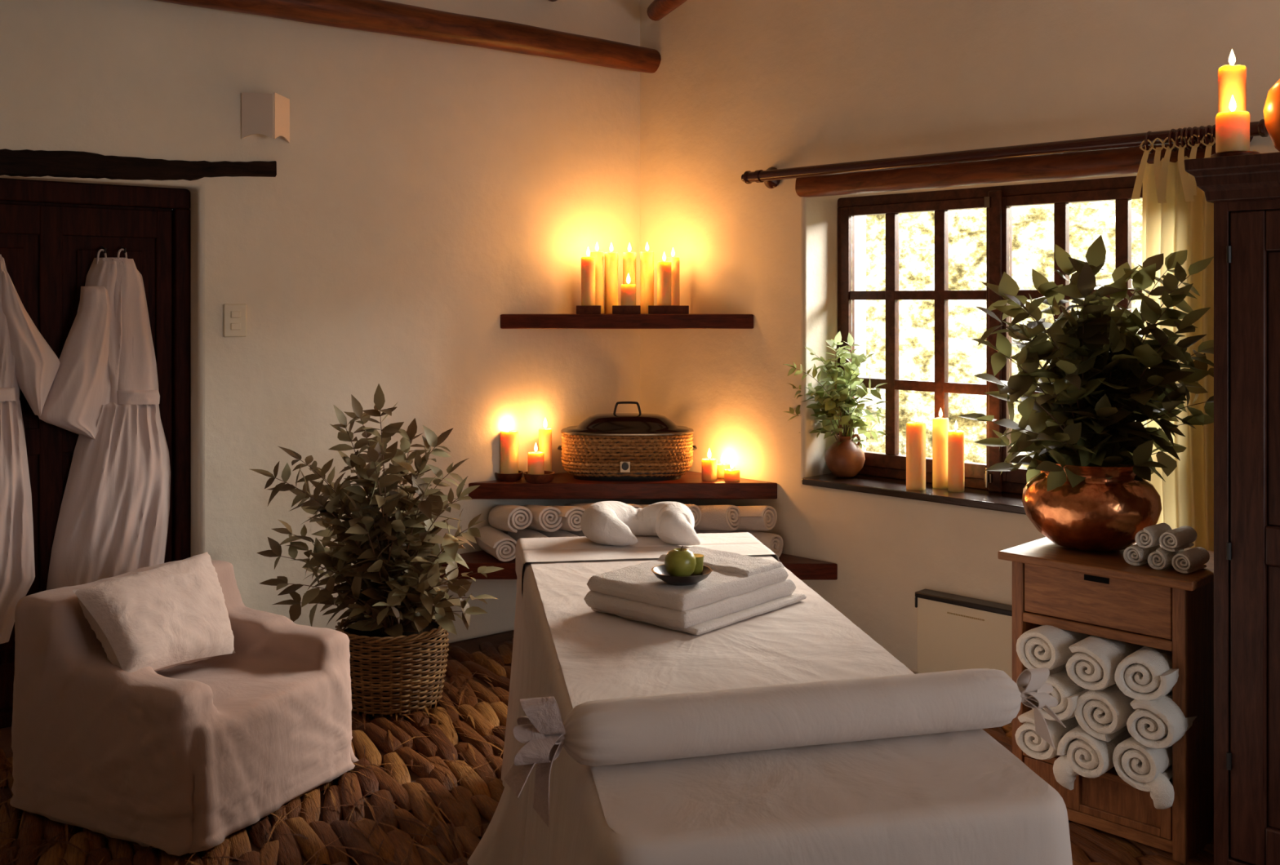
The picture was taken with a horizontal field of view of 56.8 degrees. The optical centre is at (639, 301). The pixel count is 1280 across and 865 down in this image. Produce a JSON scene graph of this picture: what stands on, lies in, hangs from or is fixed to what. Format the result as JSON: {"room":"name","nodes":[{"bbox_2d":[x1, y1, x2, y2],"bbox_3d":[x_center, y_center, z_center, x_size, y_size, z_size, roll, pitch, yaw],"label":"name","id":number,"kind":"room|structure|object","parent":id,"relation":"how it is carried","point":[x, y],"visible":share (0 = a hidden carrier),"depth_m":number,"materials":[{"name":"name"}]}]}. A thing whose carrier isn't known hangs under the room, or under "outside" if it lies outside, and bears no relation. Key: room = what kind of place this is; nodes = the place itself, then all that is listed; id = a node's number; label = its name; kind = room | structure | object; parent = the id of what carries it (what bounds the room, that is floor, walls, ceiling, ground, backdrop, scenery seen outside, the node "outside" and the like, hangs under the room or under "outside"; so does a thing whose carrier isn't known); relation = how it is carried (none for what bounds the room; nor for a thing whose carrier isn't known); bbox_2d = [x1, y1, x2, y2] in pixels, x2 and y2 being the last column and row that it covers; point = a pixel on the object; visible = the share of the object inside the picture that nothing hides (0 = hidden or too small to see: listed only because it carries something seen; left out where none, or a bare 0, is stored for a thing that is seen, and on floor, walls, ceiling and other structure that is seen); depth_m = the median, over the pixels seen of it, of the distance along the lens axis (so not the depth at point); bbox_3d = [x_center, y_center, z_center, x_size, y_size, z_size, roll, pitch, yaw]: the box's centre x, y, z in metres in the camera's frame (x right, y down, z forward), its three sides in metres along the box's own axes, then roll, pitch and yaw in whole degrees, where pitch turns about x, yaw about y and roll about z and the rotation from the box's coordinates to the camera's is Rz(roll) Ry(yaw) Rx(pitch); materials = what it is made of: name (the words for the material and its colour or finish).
{"room":"spa","nodes":[
{"label":"spa","id":0,"kind":"room"},
{"bbox_2d":[0,0,639,643],"bbox_3d":[-2.422,-0.075,4.385,6.750,3.250,0.450,0,0,-39],"label":"wall","id":1,"kind":"structure","parent":0,"point":[423,193],"depth_m":5.08,"materials":[{"name":"paint"}]},
{"bbox_2d":[0,177,190,728],"bbox_3d":[-2.225,0.550,4.428,1.050,2.000,0.090,0,0,-39],"label":"door","id":2,"kind":"structure","parent":1,"relation":"in","point":[52,233],"depth_m":4.50,"materials":[{"name":"brown wood"}]},
{"bbox_2d":[0,254,60,644],"bbox_3d":[-2.300,0.516,4.268,0.394,1.437,0.122,0,0,-39],"label":"bathrobe","id":3,"kind":"object","parent":2,"relation":"hanging from","point":[28,363],"visible":0.98,"depth_m":4.27,"materials":[{"name":"white fabric"}]},
{"bbox_3d":[-1.993,-0.201,4.571,0.037,0.029,0.045,0,0,0],"label":"coat hook","id":4,"kind":"object","parent":2,"relation":"attached to","visible":0},
{"bbox_2d":[38,248,170,590],"bbox_3d":[-2.015,0.546,4.496,0.490,1.503,0.122,0,0,-39],"label":"bathrobe","id":5,"kind":"object","parent":4,"relation":"hanging from","point":[113,518],"visible":0.94,"depth_m":4.47,"materials":[{"name":"white fabric"}]},
{"bbox_2d":[0,148,276,181],"bbox_3d":[-2.108,-0.500,4.465,1.435,0.157,0.217,0,0,-39],"label":"door lintel","id":6,"kind":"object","parent":1,"relation":"attached to","point":[25,162],"depth_m":4.45,"materials":[{"name":"brown wood"}]},
{"bbox_2d":[223,303,246,337],"bbox_3d":[-1.617,0.075,4.732,0.092,0.132,0.015,0,0,-39],"label":"light switch","id":7,"kind":"object","parent":1,"relation":"attached to","point":[234,314],"visible":1,"depth_m":4.73,"materials":[{"name":"beige plastic"}]},
{"bbox_2d":[241,92,289,142],"bbox_3d":[-1.496,-0.746,4.780,0.200,0.186,0.092,0,0,-39],"label":"wall sconce","id":8,"kind":"object","parent":1,"relation":"attached to","point":[263,113],"visible":1,"depth_m":4.75,"materials":[{"name":"beige paint"}]},
{"bbox_2d":[155,0,661,73],"bbox_3d":[-1.688,-1.216,4.576,4.536,0.165,0.164,0,0,-39],"label":"roof beam","id":9,"kind":"structure","parent":1,"relation":"attached to","point":[380,16],"depth_m":5.18,"materials":[{"name":"brown wood"}]},
{"bbox_2d":[468,471,777,499],"bbox_3d":[-0.078,0.865,5.720,1.410,0.074,0.626,0,0,0],"label":"corner shelf","id":10,"kind":"object","parent":1,"relation":"attached to","point":[691,485],"visible":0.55,"depth_m":5.41,"materials":[{"name":"brown wood"}]},
{"bbox_2d":[494,471,523,480],"bbox_3d":[-0.611,0.811,5.520,0.133,0.034,0.133,0,0,0],"label":"candle stand","id":11,"kind":"object","parent":10,"relation":"on","point":[500,477],"visible":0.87,"depth_m":5.47,"materials":[{"name":"brown wood"}]},
{"bbox_2d":[500,429,518,474],"bbox_3d":[-0.609,0.679,5.520,0.085,0.259,0.085,0,0,-13],"label":"pillar candle","id":12,"kind":"object","parent":11,"relation":"on","point":[508,440],"visible":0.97,"depth_m":5.48,"materials":[{"name":"brown wax"}]},
{"bbox_2d":[523,471,555,483],"bbox_3d":[-0.465,0.808,5.460,0.146,0.040,0.146,0,0,0],"label":"candle stand","id":13,"kind":"object","parent":10,"relation":"on","point":[548,476],"visible":0.88,"depth_m":5.40,"materials":[{"name":"brown wood"}]},
{"bbox_2d":[527,451,544,475],"bbox_3d":[-0.480,0.727,5.460,0.076,0.154,0.076,0,0,-24],"label":"pillar candle","id":14,"kind":"object","parent":13,"relation":"on","point":[535,460],"visible":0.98,"depth_m":5.43,"materials":[{"name":"brown wax"}]},
{"bbox_2d":[538,427,551,471],"bbox_3d":[-0.447,0.687,5.585,0.062,0.282,0.062,0,0,31],"label":"pillar candle","id":15,"kind":"object","parent":10,"relation":"on","point":[544,434],"visible":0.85,"depth_m":5.56,"materials":[{"name":"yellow wax"}]},
{"bbox_2d":[557,401,697,480],"bbox_3d":[-0.060,0.650,5.588,0.655,0.356,0.356,0,0,0],"label":"wicker basket","id":16,"kind":"object","parent":10,"relation":"on","point":[615,446],"visible":1,"depth_m":5.46,"materials":[{"name":"wicker"}]},
{"bbox_2d":[702,457,716,481],"bbox_3d":[0.322,0.754,5.500,0.072,0.148,0.072,0,0,-31],"label":"pillar candle","id":17,"kind":"object","parent":10,"relation":"on","point":[709,464],"visible":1,"depth_m":5.47,"materials":[{"name":"brown wax"}]},
{"bbox_2d":[716,462,729,478],"bbox_3d":[0.390,0.771,5.585,0.070,0.114,0.070,0,0,34],"label":"pillar candle","id":18,"kind":"object","parent":10,"relation":"on","point":[720,467],"visible":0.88,"depth_m":5.55,"materials":[{"name":"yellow wax"}]},
{"bbox_2d":[724,468,739,482],"bbox_3d":[0.425,0.776,5.475,0.074,0.103,0.074,0,0,-14],"label":"pillar candle","id":19,"kind":"object","parent":10,"relation":"on","point":[731,475],"visible":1,"depth_m":5.44,"materials":[{"name":"brown wax"}]},
{"bbox_2d":[414,550,837,580],"bbox_3d":[-0.096,1.181,5.604,1.917,0.072,0.856,0,0,0],"label":"corner shelf","id":20,"kind":"object","parent":1,"relation":"attached to","point":[803,568],"visible":0.26,"depth_m":5.19,"materials":[{"name":"brown wood"}]},
{"bbox_2d":[475,526,516,561],"bbox_3d":[-0.647,1.088,5.324,0.132,0.111,0.303,0,0,-24],"label":"rolled towel","id":21,"kind":"object","parent":20,"relation":"on","point":[493,541],"visible":0.97,"depth_m":5.21,"materials":[{"name":"beige fabric"}]},
{"bbox_2d":[488,505,532,533],"bbox_3d":[-0.586,0.977,5.343,0.125,0.150,0.306,0,0,-24],"label":"rolled towel","id":22,"kind":"object","parent":21,"relation":"on","point":[501,517],"visible":0.99,"depth_m":5.23,"materials":[{"name":"beige fabric"}]},
{"bbox_2d":[506,528,548,541],"bbox_3d":[-0.496,1.086,5.332,0.125,0.116,0.304,0,0,-26],"label":"rolled towel","id":23,"kind":"object","parent":20,"relation":"on","point":[525,533],"visible":0.23,"depth_m":5.30,"materials":[{"name":"beige fabric"}]},
{"bbox_2d":[523,504,562,532],"bbox_3d":[-0.454,0.978,5.352,0.126,0.145,0.308,0,0,-25],"label":"rolled towel","id":24,"kind":"object","parent":23,"relation":"on","point":[544,518],"visible":0.72,"depth_m":5.23,"materials":[{"name":"beige fabric"}]},
{"bbox_2d":[536,529,578,537],"bbox_3d":[-0.364,1.087,5.352,0.128,0.114,0.298,0,0,-29],"label":"rolled towel","id":25,"kind":"object","parent":20,"relation":"on","point":[558,533],"visible":0.12,"depth_m":5.30,"materials":[{"name":"beige fabric"}]},
{"bbox_2d":[548,505,585,532],"bbox_3d":[-0.350,0.980,5.357,0.131,0.144,0.307,0,0,-28],"label":"rolled towel","id":26,"kind":"object","parent":25,"relation":"on","point":[571,516],"visible":0.48,"depth_m":5.23,"materials":[{"name":"beige fabric"}]},
{"bbox_2d":[568,530,585,537],"bbox_3d":[-0.212,1.088,5.369,0.132,0.111,0.303,0,0,-29],"label":"rolled towel","id":27,"kind":"object","parent":20,"relation":"on","point":[580,533],"visible":0.11,"depth_m":5.39,"materials":[{"name":"beige fabric"}]},
{"bbox_2d":[563,503,592,509],"bbox_3d":[-0.247,0.977,5.394,0.125,0.150,0.306,0,0,-37],"label":"rolled towel","id":28,"kind":"object","parent":27,"relation":"on","point":[584,506],"visible":0.02,"depth_m":5.39,"materials":[{"name":"beige fabric"}]},
{"bbox_2d":[694,529,737,533],"bbox_3d":[0.354,1.086,5.340,0.304,0.116,0.125,0,0,44],"label":"rolled towel","id":29,"kind":"object","parent":20,"relation":"on","point":[716,531],"visible":0.02,"depth_m":5.33,"materials":[{"name":"beige fabric"}]},
{"bbox_2d":[728,530,783,557],"bbox_3d":[0.496,1.087,5.339,0.298,0.114,0.127,0,0,41],"label":"rolled towel","id":30,"kind":"object","parent":20,"relation":"on","point":[774,542],"visible":0.34,"depth_m":5.25,"materials":[{"name":"beige fabric"}]},
{"bbox_2d":[735,506,777,530],"bbox_3d":[0.461,0.980,5.353,0.307,0.144,0.131,0,0,42],"label":"rolled towel","id":31,"kind":"object","parent":30,"relation":"on","point":[753,517],"visible":0.55,"depth_m":5.26,"materials":[{"name":"beige fabric"}]},
{"bbox_3d":[0.210,1.088,5.352,0.132,0.111,0.303,0,0,-40],"label":"rolled towel","id":32,"kind":"object","parent":20,"relation":"on","visible":0},
{"bbox_2d":[693,505,741,530],"bbox_3d":[0.309,0.978,5.354,0.308,0.145,0.126,0,0,42],"label":"rolled towel","id":33,"kind":"object","parent":32,"relation":"on","point":[713,517],"visible":0.52,"depth_m":5.27,"materials":[{"name":"beige fabric"}]},
{"bbox_3d":[0.075,1.087,5.364,0.127,0.114,0.298,0,0,-34],"label":"rolled towel","id":34,"kind":"object","parent":20,"relation":"on","visible":0},
{"bbox_2d":[684,504,701,527],"bbox_3d":[0.135,0.977,5.364,0.125,0.150,0.306,0,0,-43],"label":"rolled towel","id":35,"kind":"object","parent":34,"relation":"on","point":[695,509],"visible":0.12,"depth_m":5.28,"materials":[{"name":"beige fabric"}]},
{"bbox_2d":[500,313,753,328],"bbox_3d":[-0.060,0.092,5.771,1.178,0.068,0.524,0,0,0],"label":"corner shelf","id":36,"kind":"object","parent":1,"relation":"attached to","point":[558,321],"visible":0.87,"depth_m":5.51,"materials":[{"name":"brown wood"}]},
{"bbox_2d":[576,305,601,314],"bbox_3d":[-0.242,0.038,5.600,0.115,0.040,0.100,0,0,0],"label":"candle stand","id":37,"kind":"object","parent":36,"relation":"on","point":[580,309],"visible":1,"depth_m":5.55,"materials":[{"name":"brown wood"}]},
{"bbox_2d":[581,255,595,305],"bbox_3d":[-0.245,-0.121,5.600,0.068,0.279,0.068,0,0,-21],"label":"pillar candle","id":38,"kind":"object","parent":37,"relation":"on","point":[588,264],"visible":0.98,"depth_m":5.57,"materials":[{"name":"orange wax"}]},
{"bbox_2d":[590,250,603,314],"bbox_3d":[-0.207,-0.116,5.720,0.064,0.347,0.064,0,0,38],"label":"pillar candle","id":39,"kind":"object","parent":36,"relation":"on","point":[598,255],"visible":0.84,"depth_m":5.69,"materials":[{"name":"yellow wax"}]},
{"bbox_2d":[604,251,617,313],"bbox_3d":[-0.139,-0.115,5.740,0.067,0.346,0.067,0,0,-44],"label":"pillar candle","id":40,"kind":"object","parent":36,"relation":"on","point":[611,260],"visible":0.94,"depth_m":5.71,"materials":[{"name":"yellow wax"}]},
{"bbox_2d":[612,305,640,314],"bbox_3d":[-0.064,0.038,5.600,0.133,0.040,0.100,0,0,0],"label":"candle stand","id":41,"kind":"object","parent":36,"relation":"on","point":[616,309],"visible":1,"depth_m":5.55,"materials":[{"name":"brown wood"}]},
{"bbox_2d":[621,283,635,305],"bbox_3d":[-0.054,-0.058,5.575,0.072,0.152,0.072,0,0,6],"label":"pillar candle","id":42,"kind":"object","parent":41,"relation":"on","point":[628,291],"visible":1,"depth_m":5.54,"materials":[{"name":"brown wax"}]},
{"bbox_2d":[622,251,635,284],"bbox_3d":[-0.051,-0.115,5.760,0.064,0.346,0.064,0,0,-25],"label":"pillar candle","id":43,"kind":"object","parent":36,"relation":"on","point":[628,258],"visible":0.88,"depth_m":5.73,"materials":[{"name":"yellow wax"}]},
{"bbox_2d":[640,250,653,313],"bbox_3d":[0.035,-0.116,5.740,0.067,0.348,0.067,0,0,-4],"label":"pillar candle","id":44,"kind":"object","parent":36,"relation":"on","point":[646,259],"visible":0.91,"depth_m":5.71,"materials":[{"name":"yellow wax"}]},
{"bbox_2d":[648,305,688,314],"bbox_3d":[0.134,0.038,5.600,0.190,0.040,0.100,0,0,0],"label":"candle stand","id":45,"kind":"object","parent":36,"relation":"on","point":[652,309],"visible":1,"depth_m":5.55,"materials":[{"name":"brown wood"}]},
{"bbox_2d":[657,260,671,305],"bbox_3d":[0.115,-0.110,5.600,0.068,0.256,0.068,0,0,-36],"label":"pillar candle","id":46,"kind":"object","parent":45,"relation":"on","point":[664,268],"visible":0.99,"depth_m":5.57,"materials":[{"name":"brown wax"}]},
{"bbox_2d":[666,256,679,305],"bbox_3d":[0.159,-0.102,5.690,0.064,0.320,0.064,0,0,-20],"label":"pillar candle","id":47,"kind":"object","parent":45,"relation":"on","point":[675,261],"visible":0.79,"depth_m":5.66,"materials":[{"name":"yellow wax"}]},
{"bbox_2d":[0,630,1070,864],"bbox_3d":[-0.214,1.610,2.012,7.470,0.120,6.983,0,0,-40],"label":"floor","id":48,"kind":"structure","parent":0,"point":[470,646],"depth_m":4.10,"materials":[{"name":"ceramic"}]},
{"bbox_2d":[0,634,1213,864],"bbox_3d":[-0.061,1.525,3.235,4.087,0.046,4.372,0,0,-41],"label":"woven mat","id":49,"kind":"object","parent":48,"relation":"on","point":[474,763],"visible":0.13,"depth_m":3.53,"materials":[{"name":"wicker"}]},
{"bbox_2d":[9,560,358,856],"bbox_3d":[-1.403,1.197,3.708,0.804,0.636,0.772,0,0,26],"label":"armchair","id":50,"kind":"object","parent":49,"relation":"on","point":[182,759],"visible":0.8,"depth_m":3.44,"materials":[{"name":"beige fabric"}]},
{"bbox_2d":[72,551,235,672],"bbox_3d":[-1.467,0.984,3.688,0.252,0.305,0.591,0,0,19],"label":"cushion","id":51,"kind":"object","parent":50,"relation":"on","point":[167,616],"visible":1,"depth_m":3.57,"materials":[{"name":"beige fabric"}]},
{"bbox_2d":[334,614,448,716],"bbox_3d":[-0.943,1.366,4.504,0.427,0.296,0.428,0,0,-36],"label":"wicker basket","id":52,"kind":"object","parent":49,"relation":"on","point":[389,675],"visible":0.7,"depth_m":4.33,"materials":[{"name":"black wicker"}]},
{"bbox_2d":[250,384,503,639],"bbox_3d":[-1.005,0.798,4.504,0.972,0.990,0.533,0,0,-3],"label":"plant","id":53,"kind":"object","parent":52,"relation":"on","point":[384,551],"visible":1,"depth_m":4.45,"materials":[{"name":"green plant"}]},
{"bbox_2d":[466,532,1072,864],"bbox_3d":[0.111,1.157,2.777,1.022,0.786,2.422,0,0,-8],"label":"massage table","id":54,"kind":"object","parent":49,"relation":"on","point":[957,797],"visible":0.7,"depth_m":1.98,"materials":[{"name":"beige fabric"}]},
{"bbox_2d":[580,501,700,546],"bbox_3d":[-0.001,0.703,3.794,0.380,0.118,0.252,0,0,0],"label":"pillow","id":55,"kind":"object","parent":54,"relation":"on","point":[616,523],"visible":1,"depth_m":3.71,"materials":[{"name":"beige fabric"}]},
{"bbox_2d":[583,546,806,635],"bbox_3d":[0.145,0.717,2.989,0.351,0.103,0.460,0,0,42],"label":"folded towel","id":56,"kind":"object","parent":54,"relation":"on","point":[738,588],"visible":0.85,"depth_m":2.88,"materials":[{"name":"beige fabric"}]},
{"bbox_2d":[651,564,712,586],"bbox_3d":[0.101,0.664,2.867,0.148,0.031,0.148,0,0,0],"label":"fruit bowl","id":57,"kind":"object","parent":56,"relation":"on","point":[660,571],"visible":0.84,"depth_m":2.82,"materials":[{"name":"black ceramic"}]},
{"bbox_2d":[664,546,696,576],"bbox_3d":[0.097,0.630,2.857,0.077,0.081,0.077,0,0,0],"label":"apple","id":58,"kind":"object","parent":57,"relation":"in","point":[681,562],"visible":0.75,"depth_m":2.83,"materials":[{"name":"green food"}]},
{"bbox_2d":[692,554,703,574],"bbox_3d":[0.135,0.640,2.887,0.042,0.043,0.042,0,0,0],"label":"fruit","id":59,"kind":"object","parent":57,"relation":"in","point":[699,557],"visible":0.59,"depth_m":2.87,"materials":[{"name":"food"}]},
{"bbox_2d":[503,667,1066,827],"bbox_3d":[0.271,0.731,2.026,1.005,0.177,0.149,0,0,-14],"label":"bolster","id":60,"kind":"object","parent":54,"relation":"on","point":[662,727],"visible":1,"depth_m":1.99,"materials":[{"name":"beige fabric"}]},
{"bbox_2d":[998,537,1213,864],"bbox_3d":[1.437,1.150,3.523,0.565,0.800,0.460,0,0,45],"label":"base cabinet","id":61,"kind":"object","parent":49,"relation":"on","point":[1100,594],"visible":0.53,"depth_m":3.32,"materials":[{"name":"brown wood"}]},
{"bbox_2d":[1014,709,1079,759],"bbox_3d":[1.248,1.263,3.520,0.301,0.133,0.131,0,0,-42],"label":"rolled towel","id":62,"kind":"object","parent":61,"relation":"in","point":[1028,741],"visible":0.48,"depth_m":3.43,"materials":[{"name":"beige fabric"}]},
{"bbox_2d":[1031,669,1090,720],"bbox_3d":[1.279,1.137,3.470,0.304,0.126,0.147,0,0,-42],"label":"rolled towel","id":63,"kind":"object","parent":62,"relation":"on","point":[1067,693],"visible":0.26,"depth_m":3.37,"materials":[{"name":"beige fabric"}]},
{"bbox_2d":[1016,625,1091,675],"bbox_3d":[1.253,1.015,3.514,0.303,0.134,0.134,0,0,-42],"label":"rolled towel","id":64,"kind":"object","parent":63,"relation":"on","point":[1047,646],"visible":0.65,"depth_m":3.42,"materials":[{"name":"beige fabric"}]},
{"bbox_2d":[1022,458,1161,551],"bbox_3d":[1.377,0.616,3.620,0.400,0.266,0.400,0,0,0],"label":"copper pot","id":65,"kind":"object","parent":61,"relation":"on","point":[1100,513],"visible":0.74,"depth_m":3.47,"materials":[{"name":"brown metal"}]},
{"bbox_2d":[958,235,1213,491],"bbox_3d":[1.445,0.198,3.619,0.950,0.803,0.496,0,0,0],"label":"foliage","id":66,"kind":"object","parent":65,"relation":"in","point":[1098,380],"visible":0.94,"depth_m":3.55,"materials":[{"name":"green plant"}]},
{"bbox_2d":[1053,725,1131,790],"bbox_3d":[1.331,1.297,3.419,0.304,0.180,0.163,0,0,-45],"label":"rolled towel","id":67,"kind":"object","parent":61,"relation":"in","point":[1087,756],"visible":0.71,"depth_m":3.33,"materials":[{"name":"beige fabric"}]},
{"bbox_2d":[1074,684,1136,742],"bbox_3d":[1.373,1.154,3.395,0.303,0.134,0.134,0,0,-45],"label":"rolled towel","id":68,"kind":"object","parent":67,"relation":"on","point":[1104,714],"visible":0.56,"depth_m":3.30,"materials":[{"name":"beige fabric"}]},
{"bbox_2d":[1065,635,1143,690],"bbox_3d":[1.349,1.023,3.403,0.301,0.133,0.131,0,0,-45],"label":"rolled towel","id":69,"kind":"object","parent":68,"relation":"on","point":[1096,660],"visible":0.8,"depth_m":3.31,"materials":[{"name":"beige fabric"}]},
{"bbox_2d":[1123,543,1160,565],"bbox_3d":[1.439,0.720,3.394,0.131,0.058,0.054,0,0,-42],"label":"rolled washcloth","id":70,"kind":"object","parent":61,"relation":"on","point":[1134,555],"visible":0.79,"depth_m":3.36,"materials":[{"name":"beige"}]},
{"bbox_2d":[1134,522,1171,548],"bbox_3d":[1.462,0.664,3.369,0.135,0.060,0.055,0,0,-42],"label":"rolled washcloth","id":71,"kind":"object","parent":70,"relation":"on","point":[1148,537],"visible":0.82,"depth_m":3.34,"materials":[{"name":"beige"}]},
{"bbox_2d":[1112,736,1174,809],"bbox_3d":[1.453,1.287,3.315,0.166,0.172,0.304,0,0,43],"label":"rolled towel","id":72,"kind":"object","parent":61,"relation":"in","point":[1144,768],"visible":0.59,"depth_m":3.21,"materials":[{"name":"beige fabric"}]},
{"bbox_2d":[1126,691,1196,749],"bbox_3d":[1.467,1.139,3.286,0.131,0.133,0.301,0,0,43],"label":"rolled towel","id":73,"kind":"object","parent":72,"relation":"on","point":[1160,723],"visible":0.6,"depth_m":3.19,"materials":[{"name":"beige fabric"}]},
{"bbox_2d":[1114,646,1178,701],"bbox_3d":[1.455,1.025,3.312,0.147,0.126,0.304,0,0,43],"label":"rolled towel","id":74,"kind":"object","parent":73,"relation":"on","point":[1148,673],"visible":0.7,"depth_m":3.22,"materials":[{"name":"beige fabric"}]},
{"bbox_2d":[1147,547,1184,569],"bbox_3d":[1.486,0.719,3.344,0.135,0.060,0.055,0,0,-42],"label":"rolled washcloth","id":75,"kind":"object","parent":61,"relation":"on","point":[1161,558],"visible":0.7,"depth_m":3.31,"materials":[{"name":"beige"}]},
{"bbox_2d":[1171,546,1209,573],"bbox_3d":[1.534,0.720,3.299,0.131,0.058,0.054,0,0,-42],"label":"rolled washcloth","id":76,"kind":"object","parent":61,"relation":"on","point":[1192,560],"visible":1,"depth_m":3.27,"materials":[{"name":"beige fabric"}]},
{"bbox_2d":[1159,525,1196,551],"bbox_3d":[1.510,0.665,3.323,0.131,0.058,0.054,0,0,-42],"label":"rolled washcloth","id":77,"kind":"object","parent":76,"relation":"on","point":[1181,538],"visible":1,"depth_m":3.29,"materials":[{"name":"beige fabric"}]},
{"bbox_2d":[915,588,1012,679],"bbox_3d":[1.353,1.363,4.596,0.632,0.373,0.120,0,0,45],"label":"heater","id":78,"kind":"object","parent":48,"relation":"on","point":[955,632],"visible":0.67,"depth_m":4.66,"materials":[{"name":"beige metal"}]},
{"bbox_2d":[1183,151,1279,864],"bbox_3d":[2.006,0.588,2.946,1.062,1.925,0.556,0,0,45],"label":"wardrobe","id":79,"kind":"object","parent":48,"relation":"on","point":[1244,190],"visible":1,"depth_m":3.06,"materials":[{"name":"brown wood"}]},
{"bbox_2d":[1217,64,1246,113],"bbox_3d":[1.628,-0.536,3.256,0.070,0.319,0.070,0,0,-18],"label":"pillar candle","id":80,"kind":"object","parent":79,"relation":"on","point":[1232,79],"visible":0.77,"depth_m":3.23,"materials":[{"name":"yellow wax"}]},
{"bbox_2d":[1210,151,1259,157],"bbox_3d":[1.599,-0.387,3.179,0.120,0.022,0.120,0,0,0],"label":"candle stand","id":81,"kind":"object","parent":79,"relation":"on","point":[1237,153],"visible":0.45,"depth_m":3.13,"materials":[{"name":"brown wood"}]},
{"bbox_2d":[1215,111,1249,153],"bbox_3d":[1.582,-0.475,3.161,0.082,0.155,0.082,0,0,34],"label":"pillar candle","id":82,"kind":"object","parent":81,"relation":"on","point":[1232,128],"visible":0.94,"depth_m":3.13,"materials":[{"name":"brown wax"}]},
{"bbox_2d":[1263,79,1279,151],"bbox_3d":[1.731,-0.501,3.091,0.184,0.250,0.184,0,0,0],"label":"round vase","id":83,"kind":"object","parent":79,"relation":"on","point":[1272,106],"visible":1,"depth_m":3.08,"materials":[{"name":"orange ceramic"}]},
{"bbox_2d":[640,0,1279,674],"bbox_3d":[2.304,-0.075,4.102,6.600,3.250,0.500,0,0,45],"label":"wall","id":84,"kind":"structure","parent":0,"point":[737,87],"depth_m":5.23,"materials":[{"name":"paint"}]},
{"bbox_2d":[646,0,687,21],"bbox_3d":[0.410,-1.434,4.604,0.110,0.110,2.599,0,0,-15],"label":"rafter","id":85,"kind":"object","parent":84,"relation":"attached to","point":[657,10],"visible":1,"depth_m":5.66,"materials":[{"name":"brown wood"}]},
{"bbox_2d":[802,473,1026,515],"bbox_3d":[1.421,0.803,4.856,1.609,0.030,0.361,0,0,45],"label":"window sill","id":86,"kind":"structure","parent":84,"relation":"attached to","point":[1006,502],"depth_m":4.91,"materials":[{"name":"brown wood"}]},
{"bbox_2d":[824,434,865,477],"bbox_3d":[0.922,0.691,5.328,0.180,0.192,0.180,0,0,0],"label":"jug","id":87,"kind":"object","parent":86,"relation":"on","point":[846,460],"visible":0.99,"depth_m":5.27,"materials":[{"name":"brown ceramic"}]},
{"bbox_2d":[782,331,887,448],"bbox_3d":[0.869,0.410,5.327,0.468,0.560,0.265,0,0,0],"label":"plant","id":88,"kind":"object","parent":87,"relation":"in","point":[845,385],"visible":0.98,"depth_m":5.30,"materials":[{"name":"green plant"}]},
{"bbox_2d":[906,421,925,490],"bbox_3d":[1.160,0.626,4.978,0.081,0.325,0.081,0,0,-43],"label":"pillar candle","id":89,"kind":"object","parent":86,"relation":"on","point":[915,431],"visible":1,"depth_m":4.94,"materials":[{"name":"brown wax"}]},
{"bbox_2d":[932,417,948,488],"bbox_3d":[1.275,0.619,5.019,0.068,0.339,0.068,0,0,13],"label":"pillar candle","id":90,"kind":"object","parent":86,"relation":"on","point":[940,425],"visible":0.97,"depth_m":4.99,"materials":[{"name":"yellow wax"}]},
{"bbox_2d":[947,430,964,492],"bbox_3d":[1.316,0.640,4.929,0.066,0.295,0.066,0,0,-36],"label":"pillar candle","id":91,"kind":"object","parent":86,"relation":"on","point":[955,437],"visible":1,"depth_m":4.90,"materials":[{"name":"brown wax"}]},
{"bbox_2d":[837,176,1142,494],"bbox_3d":[1.488,0.144,4.923,1.611,1.288,0.131,0,0,45],"label":"window","id":92,"kind":"structure","parent":84,"relation":"in","point":[998,202],"depth_m":5.08,"materials":[{"name":"brown wood"}]},
{"bbox_2d":[741,119,1268,188],"bbox_3d":[1.292,-0.568,4.662,2.252,0.100,0.128,0,0,45],"label":"curtain rod","id":93,"kind":"object","parent":84,"relation":"attached to","point":[771,177],"visible":0.67,"depth_m":4.57,"materials":[{"name":"red wood"}]},
{"bbox_2d":[1144,131,1155,153],"bbox_3d":[1.779,-0.556,4.130,0.011,0.079,0.079,0,0,45],"label":"curtain ring","id":94,"kind":"object","parent":93,"relation":"hanging from","point":[1148,132],"visible":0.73,"depth_m":4.11,"materials":[{"name":"brown"}]},
{"bbox_2d":[1131,133,1260,551],"bbox_3d":[1.895,0.462,4.000,0.441,2.055,0.094,0,0,45],"label":"curtain","id":95,"kind":"object","parent":94,"relation":"hanging from","point":[1177,215],"visible":0.31,"depth_m":4.05,"materials":[{"name":"beige fabric"}]},
{"bbox_2d":[1196,125,1206,149],"bbox_3d":[1.903,-0.556,4.007,0.011,0.079,0.079,0,0,45],"label":"curtain ring","id":96,"kind":"object","parent":93,"relation":"hanging from","point":[1201,146],"visible":0.7,"depth_m":3.98,"materials":[{"name":"red"}]},
{"bbox_2d":[795,140,1215,197],"bbox_3d":[1.381,-0.523,4.688,1.832,0.125,0.126,0,0,45],"label":"window lintel","id":97,"kind":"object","parent":84,"relation":"attached to","point":[1126,160],"depth_m":4.63,"materials":[{"name":"brown wood"}]},
{"bbox_2d":[866,199,1142,467],"bbox_3d":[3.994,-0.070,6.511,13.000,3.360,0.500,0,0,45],"label":"window glass","id":98,"kind":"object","parent":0,"point":[1033,226],"depth_m":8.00,"materials":[{"name":"glass"}]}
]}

